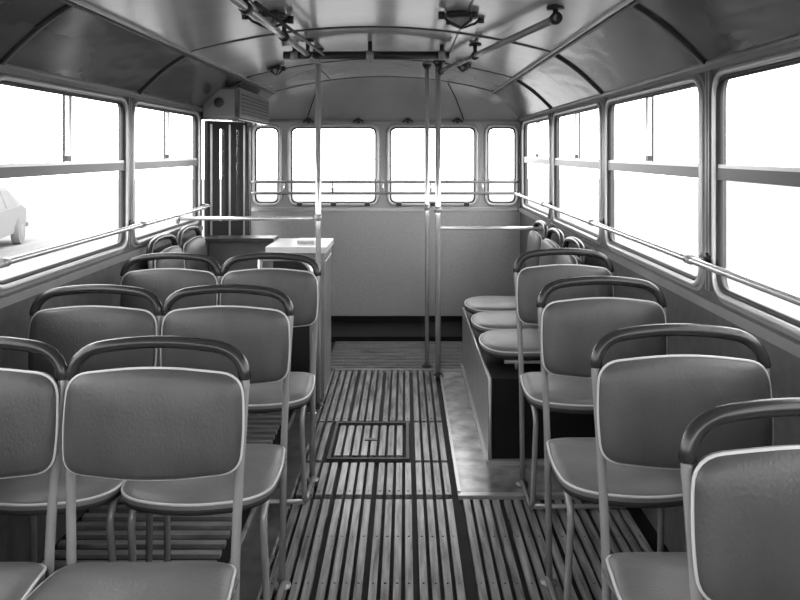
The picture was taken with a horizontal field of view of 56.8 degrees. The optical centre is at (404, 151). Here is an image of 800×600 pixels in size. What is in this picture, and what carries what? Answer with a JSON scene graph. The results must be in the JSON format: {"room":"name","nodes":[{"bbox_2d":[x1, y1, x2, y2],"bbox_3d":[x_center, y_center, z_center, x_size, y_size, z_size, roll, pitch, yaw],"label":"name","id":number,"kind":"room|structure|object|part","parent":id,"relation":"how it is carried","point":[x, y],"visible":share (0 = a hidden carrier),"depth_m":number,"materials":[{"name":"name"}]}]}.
{"room":"vehicle interior","nodes":[
{"label":"vehicle interior","id":0,"kind":"room"},
{"bbox_2d":[0,96,249,562],"bbox_3d":[-1.305,0.575,2.435,0.030,1.790,7.530,0,0,0],"label":"wall","id":1,"kind":"structure","parent":0,"point":[14,318],"depth_m":2.60,"materials":[{"name":"grey metal"}]},
{"bbox_2d":[0,72,210,294],"bbox_3d":[-1.262,0.100,1.730,0.104,0.715,5.882,0,0,0],"label":"window","id":2,"kind":"structure","parent":1,"relation":"in","point":[12,170],"depth_m":2.84,"materials":[{"name":"paint"}]},
{"bbox_3d":[-1.250,0.338,1.730,0.080,0.044,5.882,0,0,0],"label":"window handrail","id":3,"kind":"part","parent":2,"relation":"part of","materials":[{"name":"silver metal"}]},
{"bbox_2d":[0,0,276,108],"bbox_3d":[-1.155,-0.375,2.435,0.273,0.224,7.470,0,0,0],"label":"ceiling panel","id":4,"kind":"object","parent":1,"relation":"attached to","point":[77,41],"depth_m":2.84,"materials":[{"name":"metal"}]},
{"bbox_2d":[132,99,314,246],"bbox_3d":[-0.902,0.100,4.045,0.824,0.715,1.154,0,0,0],"label":"window","id":5,"kind":"structure","parent":1,"relation":"in","point":[141,240],"depth_m":4.14,"materials":[{"name":"paint"}]},
{"bbox_3d":[-0.890,0.375,4.180,0.800,0.060,0.060,0,0,0],"label":"partition rail","id":6,"kind":"part","parent":5,"relation":"part of","materials":[{"name":"silver metal"}]},
{"bbox_2d":[204,121,250,267],"bbox_3d":[-1.180,0.605,5.374,0.208,1.610,1.321,0,0,0],"label":"door","id":7,"kind":"structure","parent":1,"relation":"in","point":[235,136],"depth_m":4.88,"materials":[{"name":"black paint"}]},
{"bbox_2d":[201,87,268,124],"bbox_3d":[-1.161,-0.307,5.160,0.254,0.205,1.040,0,0,0],"label":"box","id":8,"kind":"object","parent":1,"relation":"attached to","point":[229,104],"visible":0.93,"depth_m":4.67,"materials":[{"name":"metal"}]},
{"bbox_2d":[84,0,621,90],"bbox_3d":[-0.165,-0.470,2.435,2.350,0.400,7.570,0,0,0],"label":"ceiling","id":9,"kind":"structure","parent":0,"point":[191,25],"depth_m":3.39,"materials":[{"name":"metal"}]},
{"bbox_2d":[242,10,293,28],"bbox_3d":[-0.570,-0.542,3.080,0.199,0.064,0.198,0,0,0],"label":"ceiling lamp","id":10,"kind":"object","parent":9,"relation":"attached to","point":[290,19],"depth_m":3.04,"materials":[{"name":"black metal"}]},
{"bbox_2d":[267,65,285,75],"bbox_3d":[-0.800,-0.504,4.600,0.108,0.063,0.106,0,0,0],"label":"ceiling lamp","id":11,"kind":"object","parent":9,"relation":"attached to","point":[275,69],"depth_m":4.58,"materials":[{"name":"black metal"}]},
{"bbox_2d":[228,0,325,64],"bbox_3d":[-0.515,-0.522,2.875,0.184,0.119,2.612,0,0,0],"label":"grab rail","id":12,"kind":"object","parent":9,"relation":"attached to","point":[244,6],"depth_m":2.97,"materials":[{"name":"silver metal"}]},
{"bbox_2d":[81,0,623,91],"bbox_3d":[-0.165,-0.540,2.293,1.734,0.134,7.187,0,0,0],"label":"trim","id":13,"kind":"structure","parent":9,"relation":"attached to","point":[316,29],"depth_m":3.54,"materials":[{"name":"grey paint"}]},
{"bbox_2d":[283,41,448,59],"bbox_3d":[-0.210,-0.549,4.020,0.900,0.101,0.052,0,0,0],"label":"bar","id":14,"kind":"object","parent":9,"relation":"attached to","point":[294,54],"depth_m":4.00,"materials":[{"name":"metal"}]},
{"bbox_2d":[438,11,483,28],"bbox_3d":[0.235,-0.543,3.080,0.199,0.064,0.198,0,0,0],"label":"ceiling lamp","id":15,"kind":"object","parent":9,"relation":"attached to","point":[458,19],"depth_m":3.04,"materials":[{"name":"black metal"}]},
{"bbox_2d":[457,62,470,72],"bbox_3d":[0.360,-0.524,4.600,0.108,0.063,0.106,0,0,0],"label":"ceiling lamp","id":16,"kind":"object","parent":9,"relation":"attached to","point":[465,66],"depth_m":4.58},
{"bbox_2d":[436,4,563,74],"bbox_3d":[0.381,-0.514,3.686,0.376,0.122,2.152,0,0,0],"label":"grab rail","id":17,"kind":"object","parent":9,"relation":"attached to","point":[556,17],"depth_m":3.16,"materials":[{"name":"grey metal"}]},
{"bbox_2d":[40,341,668,599],"bbox_3d":[-0.165,1.465,2.435,2.310,0.070,7.530,0,0,0],"label":"floor","id":18,"kind":"structure","parent":0,"point":[644,525],"depth_m":3.14,"materials":[{"name":"grey wood"}]},
{"bbox_2d":[0,336,67,599],"bbox_3d":[-1.035,0.940,1.559,0.451,0.988,0.507,0,0,0],"label":"seat","id":19,"kind":"object","parent":18,"relation":"on","point":[31,402],"visible":0.91,"depth_m":1.73,"materials":[{"name":"grey leather"}]},
{"bbox_2d":[0,284,161,562],"bbox_3d":[-1.035,0.940,2.259,0.451,0.988,0.507,0,0,0],"label":"seat","id":20,"kind":"object","parent":18,"relation":"on","point":[70,329],"visible":0.61,"depth_m":2.42,"materials":[{"name":"grey leather"}]},
{"bbox_2d":[24,336,251,599],"bbox_3d":[-0.595,0.940,1.559,0.451,0.988,0.507,0,0,0],"label":"seat","id":21,"kind":"object","parent":18,"relation":"on","point":[131,423],"visible":1,"depth_m":1.72,"materials":[{"name":"grey leather"}]},
{"bbox_2d":[41,412,281,571],"bbox_3d":[-0.965,1.442,1.632,0.610,0.016,5.064,0,0,0],"label":"floor slats under the seat","id":22,"kind":"structure","parent":18,"relation":"on","point":[261,429],"depth_m":2.77,"materials":[{"name":"grey wood"}]},
{"bbox_2d":[146,233,184,366],"bbox_3d":[-1.009,0.928,3.780,0.507,1.013,0.442,0,0,0],"label":"seat","id":23,"kind":"object","parent":22,"relation":"on","point":[165,263],"visible":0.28,"depth_m":3.71,"materials":[{"name":"grey leather"}]},
{"bbox_2d":[107,252,220,503],"bbox_3d":[-1.035,0.940,3.049,0.451,0.988,0.507,0,0,0],"label":"seat","id":24,"kind":"object","parent":18,"relation":"on","point":[162,282],"visible":0.27,"depth_m":3.22,"materials":[{"name":"grey leather"}]},
{"bbox_2d":[176,225,208,270],"bbox_3d":[-1.009,0.928,4.240,0.507,1.013,0.442,0,0,0],"label":"seat","id":25,"kind":"object","parent":18,"relation":"on","point":[197,244],"visible":0.27,"depth_m":4.16,"materials":[{"name":"grey leather"}]},
{"bbox_2d":[121,284,294,599],"bbox_3d":[-0.595,0.940,2.259,0.451,0.988,0.507,0,0,0],"label":"seat","id":26,"kind":"object","parent":18,"relation":"on","point":[263,335],"visible":0.71,"depth_m":2.42,"materials":[{"name":"grey leather"}]},
{"bbox_2d":[204,235,333,402],"bbox_3d":[-0.845,0.988,4.455,0.790,0.925,0.430,0,0,0],"label":"desk","id":27,"kind":"object","parent":18,"relation":"on","point":[222,248],"visible":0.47,"depth_m":4.40,"materials":[{"name":"grey metal"}]},
{"bbox_2d":[220,252,320,503],"bbox_3d":[-0.595,0.940,3.049,0.451,0.988,0.507,0,0,0],"label":"seat","id":28,"kind":"object","parent":18,"relation":"on","point":[302,287],"visible":0.62,"depth_m":3.21,"materials":[{"name":"grey leather"}]},
{"bbox_2d":[257,259,316,414],"bbox_3d":[-0.657,1.013,4.090,0.345,0.874,0.060,0,0,0],"label":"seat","id":29,"kind":"object","parent":18,"relation":"on","point":[260,262],"visible":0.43,"depth_m":4.08,"materials":[{"name":"grey metal"}]},
{"bbox_2d":[313,48,323,409],"bbox_3d":[-0.490,0.433,4.180,0.072,2.033,0.072,0,0,0],"label":"pole","id":30,"kind":"object","parent":18,"relation":"on","point":[318,216],"visible":0.66,"depth_m":4.17,"materials":[{"name":"white metal"}]},
{"bbox_2d":[228,369,575,599],"bbox_3d":[0.163,1.439,1.843,1.555,0.022,6.085,0,0,0],"label":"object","id":31,"kind":"structure","parent":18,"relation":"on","point":[474,479],"depth_m":3.30,"materials":[{"name":"grey metal"}]},
{"bbox_2d":[513,248,625,508],"bbox_3d":[0.693,0.928,3.009,0.442,1.013,0.507,0,0,0],"label":"seat","id":32,"kind":"object","parent":31,"relation":"on","point":[571,395],"visible":0.66,"depth_m":3.17,"materials":[{"name":"grey leather"}]},
{"bbox_2d":[422,64,431,367],"bbox_3d":[0.147,0.433,4.950,0.072,2.034,0.072,0,0,0],"label":"pole","id":33,"kind":"object","parent":18,"relation":"on","point":[426,67],"visible":0.91,"depth_m":4.94,"materials":[{"name":"white metal"}]},
{"bbox_2d":[433,62,442,378],"bbox_3d":[0.212,0.436,4.760,0.072,2.027,0.072,0,0,0],"label":"pole","id":34,"kind":"object","parent":18,"relation":"on","point":[437,373],"visible":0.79,"depth_m":4.75,"materials":[{"name":"white metal"}]},
{"bbox_2d":[270,370,652,599],"bbox_3d":[0.217,1.441,1.880,1.345,0.018,5.948,0,0,0],"label":"floor slats","id":35,"kind":"structure","parent":18,"relation":"on","point":[591,579],"depth_m":2.81,"materials":[{"name":"grey wood"}]},
{"bbox_2d":[536,276,682,599],"bbox_3d":[0.665,0.928,2.279,0.442,1.013,0.507,0,0,0],"label":"seat","id":36,"kind":"object","parent":35,"relation":"on","point":[570,329],"visible":0.68,"depth_m":2.44,"materials":[{"name":"grey leather"}]},
{"bbox_2d":[589,323,773,599],"bbox_3d":[0.670,0.928,1.579,0.442,1.013,0.507,0,0,0],"label":"seat","id":37,"kind":"object","parent":35,"relation":"on","point":[644,407],"visible":0.77,"depth_m":1.74,"materials":[{"name":"grey leather"}]},
{"bbox_2d":[678,397,799,599],"bbox_3d":[0.683,0.928,1.029,0.442,1.013,0.507,0,0,0],"label":"seat","id":38,"kind":"object","parent":35,"relation":"on","point":[742,506],"visible":1,"depth_m":1.20,"materials":[{"name":"grey leather"}]},
{"bbox_2d":[460,307,594,464],"bbox_3d":[0.664,1.248,4.202,0.585,0.404,1.595,0,0,0],"label":"housing","id":39,"kind":"object","parent":18,"relation":"on","point":[492,385],"visible":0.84,"depth_m":3.43,"materials":[{"name":"black paint"}]},
{"bbox_2d":[464,220,548,313],"bbox_3d":[0.629,0.742,4.680,0.507,0.614,0.442,0,0,0],"label":"seat","id":40,"kind":"object","parent":39,"relation":"on","point":[473,305],"visible":0.46,"depth_m":4.58,"materials":[{"name":"grey leather"}]},
{"bbox_2d":[471,228,564,332],"bbox_3d":[0.629,0.742,4.220,0.507,0.614,0.442,0,0,0],"label":"seat","id":41,"kind":"object","parent":39,"relation":"on","point":[485,321],"visible":0.5,"depth_m":4.12,"materials":[{"name":"grey leather"}]},
{"bbox_2d":[479,237,585,369],"bbox_3d":[0.629,0.742,3.760,0.507,0.614,0.442,0,0,0],"label":"seat","id":42,"kind":"object","parent":39,"relation":"on","point":[503,343],"visible":0.38,"depth_m":3.63,"materials":[{"name":"grey leather"}]},
{"bbox_2d":[250,122,519,315],"bbox_3d":[-0.165,0.450,6.185,2.310,2.040,0.030,0,0,0],"label":"wall","id":43,"kind":"structure","parent":0,"point":[379,257],"depth_m":6.17,"materials":[{"name":"grey paint"}]},
{"bbox_2d":[252,124,281,205],"bbox_3d":[-1.153,0.110,6.168,0.253,0.688,0.032,0,0,0],"label":"window","id":44,"kind":"structure","parent":43,"relation":"in","point":[256,128],"depth_m":6.16,"materials":[{"name":"silver metal"}]},
{"bbox_2d":[251,118,518,205],"bbox_3d":[-0.165,0.085,6.127,2.231,0.739,0.114,0,0,0],"label":"window","id":45,"kind":"structure","parent":43,"relation":"in","point":[292,128],"depth_m":6.14,"materials":[{"name":"silver metal"}]},
{"bbox_3d":[-0.165,0.291,6.120,2.231,0.117,0.100,0,0,0],"label":"rear window guard rail","id":46,"kind":"part","parent":45,"relation":"part of","materials":[{"name":"grey metal"}]},
{"bbox_2d":[251,120,519,313],"bbox_3d":[-0.165,0.540,6.163,2.250,1.620,0.014,0,0,0],"label":"trim","id":47,"kind":"structure","parent":43,"relation":"attached to","point":[284,210],"depth_m":6.16,"materials":[{"name":"grey metal"}]},
{"bbox_2d":[268,77,517,119],"bbox_3d":[-0.165,-0.432,6.032,2.250,0.336,0.276,0,0,0],"label":"trim","id":48,"kind":"structure","parent":43,"relation":"attached to","point":[376,98],"depth_m":6.09,"materials":[{"name":"laminate"}]},
{"bbox_2d":[331,316,461,341],"bbox_3d":[-0.165,1.407,5.910,2.250,0.085,0.520,0,0,0],"label":"baseboard","id":49,"kind":"structure","parent":43,"relation":"attached to","point":[343,328],"depth_m":5.91,"materials":[{"name":"black paint"}]},
{"bbox_2d":[387,118,478,205],"bbox_3d":[0.230,0.085,6.154,0.768,0.739,0.058,0,0,0],"label":"window","id":50,"kind":"structure","parent":43,"relation":"in","point":[391,128],"depth_m":6.16,"materials":[{"name":"silver metal"}]},
{"bbox_2d":[484,124,518,205],"bbox_3d":[0.805,0.110,6.168,0.288,0.688,0.032,0,0,0],"label":"window","id":51,"kind":"structure","parent":43,"relation":"in","point":[488,128],"depth_m":6.16,"materials":[{"name":"silver metal"}]},
{"bbox_2d":[520,68,799,551],"bbox_3d":[0.975,0.575,2.435,0.030,1.790,7.530,0,0,0],"label":"wall","id":52,"kind":"structure","parent":0,"point":[785,366],"depth_m":2.49,"materials":[{"name":"grey metal"}]},
{"bbox_2d":[0,40,799,357],"bbox_3d":[-0.165,0.110,2.435,2.250,0.770,7.470,0,0,0],"label":"window frames","id":53,"kind":"structure","parent":52,"relation":"attached to","point":[781,341],"depth_m":2.56,"materials":[{"name":"paint"}]},
{"bbox_2d":[440,100,601,243],"bbox_3d":[0.598,0.131,4.184,0.772,0.778,1.212,0,0,0],"label":"window","id":54,"kind":"structure","parent":52,"relation":"in","point":[577,162],"depth_m":4.24,"materials":[{"name":"paint"}]},
{"bbox_3d":[0.586,0.490,4.760,0.748,0.060,0.060,0,0,0],"label":"partition rail","id":55,"kind":"part","parent":54,"relation":"part of","materials":[{"name":"silver metal"}]},
{"bbox_2d":[522,113,550,220],"bbox_3d":[0.964,0.100,5.410,0.040,0.715,1.144,0,0,0],"label":"window","id":56,"kind":"structure","parent":52,"relation":"in","point":[537,159],"depth_m":5.40,"materials":[{"name":"paint"}]},
{"bbox_2d":[491,0,799,119],"bbox_3d":[0.826,-0.375,2.435,0.273,0.224,7.470,0,0,0],"label":"ceiling panel","id":57,"kind":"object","parent":52,"relation":"attached to","point":[634,43],"depth_m":2.55,"materials":[{"name":"metal"}]},
{"bbox_2d":[604,74,704,290],"bbox_3d":[0.964,0.100,2.940,0.040,0.715,1.164,0,0,0],"label":"window","id":58,"kind":"structure","parent":52,"relation":"in","point":[693,170],"depth_m":2.79,"materials":[{"name":"paint"}]},
{"bbox_2d":[515,47,799,339],"bbox_3d":[0.932,0.100,2.400,0.104,0.715,7.222,0,0,0],"label":"window","id":59,"kind":"structure","parent":52,"relation":"in","point":[785,323],"depth_m":2.14,"materials":[{"name":"paint"}]},
{"bbox_3d":[0.920,0.338,2.400,0.080,0.044,7.222,0,0,0],"label":"window handrail","id":60,"kind":"part","parent":59,"relation":"part of","materials":[{"name":"grey metal"}]},
{"label":"outside","id":61,"kind":"structure","parent":0,"visible":0},
{"bbox_2d":[0,179,799,318],"bbox_3d":[0.000,2.275,0.000,120.000,0.150,120.000,0,0,0],"label":"ground","id":62,"kind":"structure","parent":61,"point":[763,220],"depth_m":28.31,"materials":[{"name":"white"}]},
{"bbox_2d":[0,187,28,243],"bbox_3d":[-9.600,1.490,16.200,1.620,1.420,4.400,0,0,-14],"label":"parked car","id":63,"kind":"object","parent":62,"relation":"on","point":[13,222],"visible":1,"depth_m":17.12,"materials":[{"name":"grey paint"}]}
]}

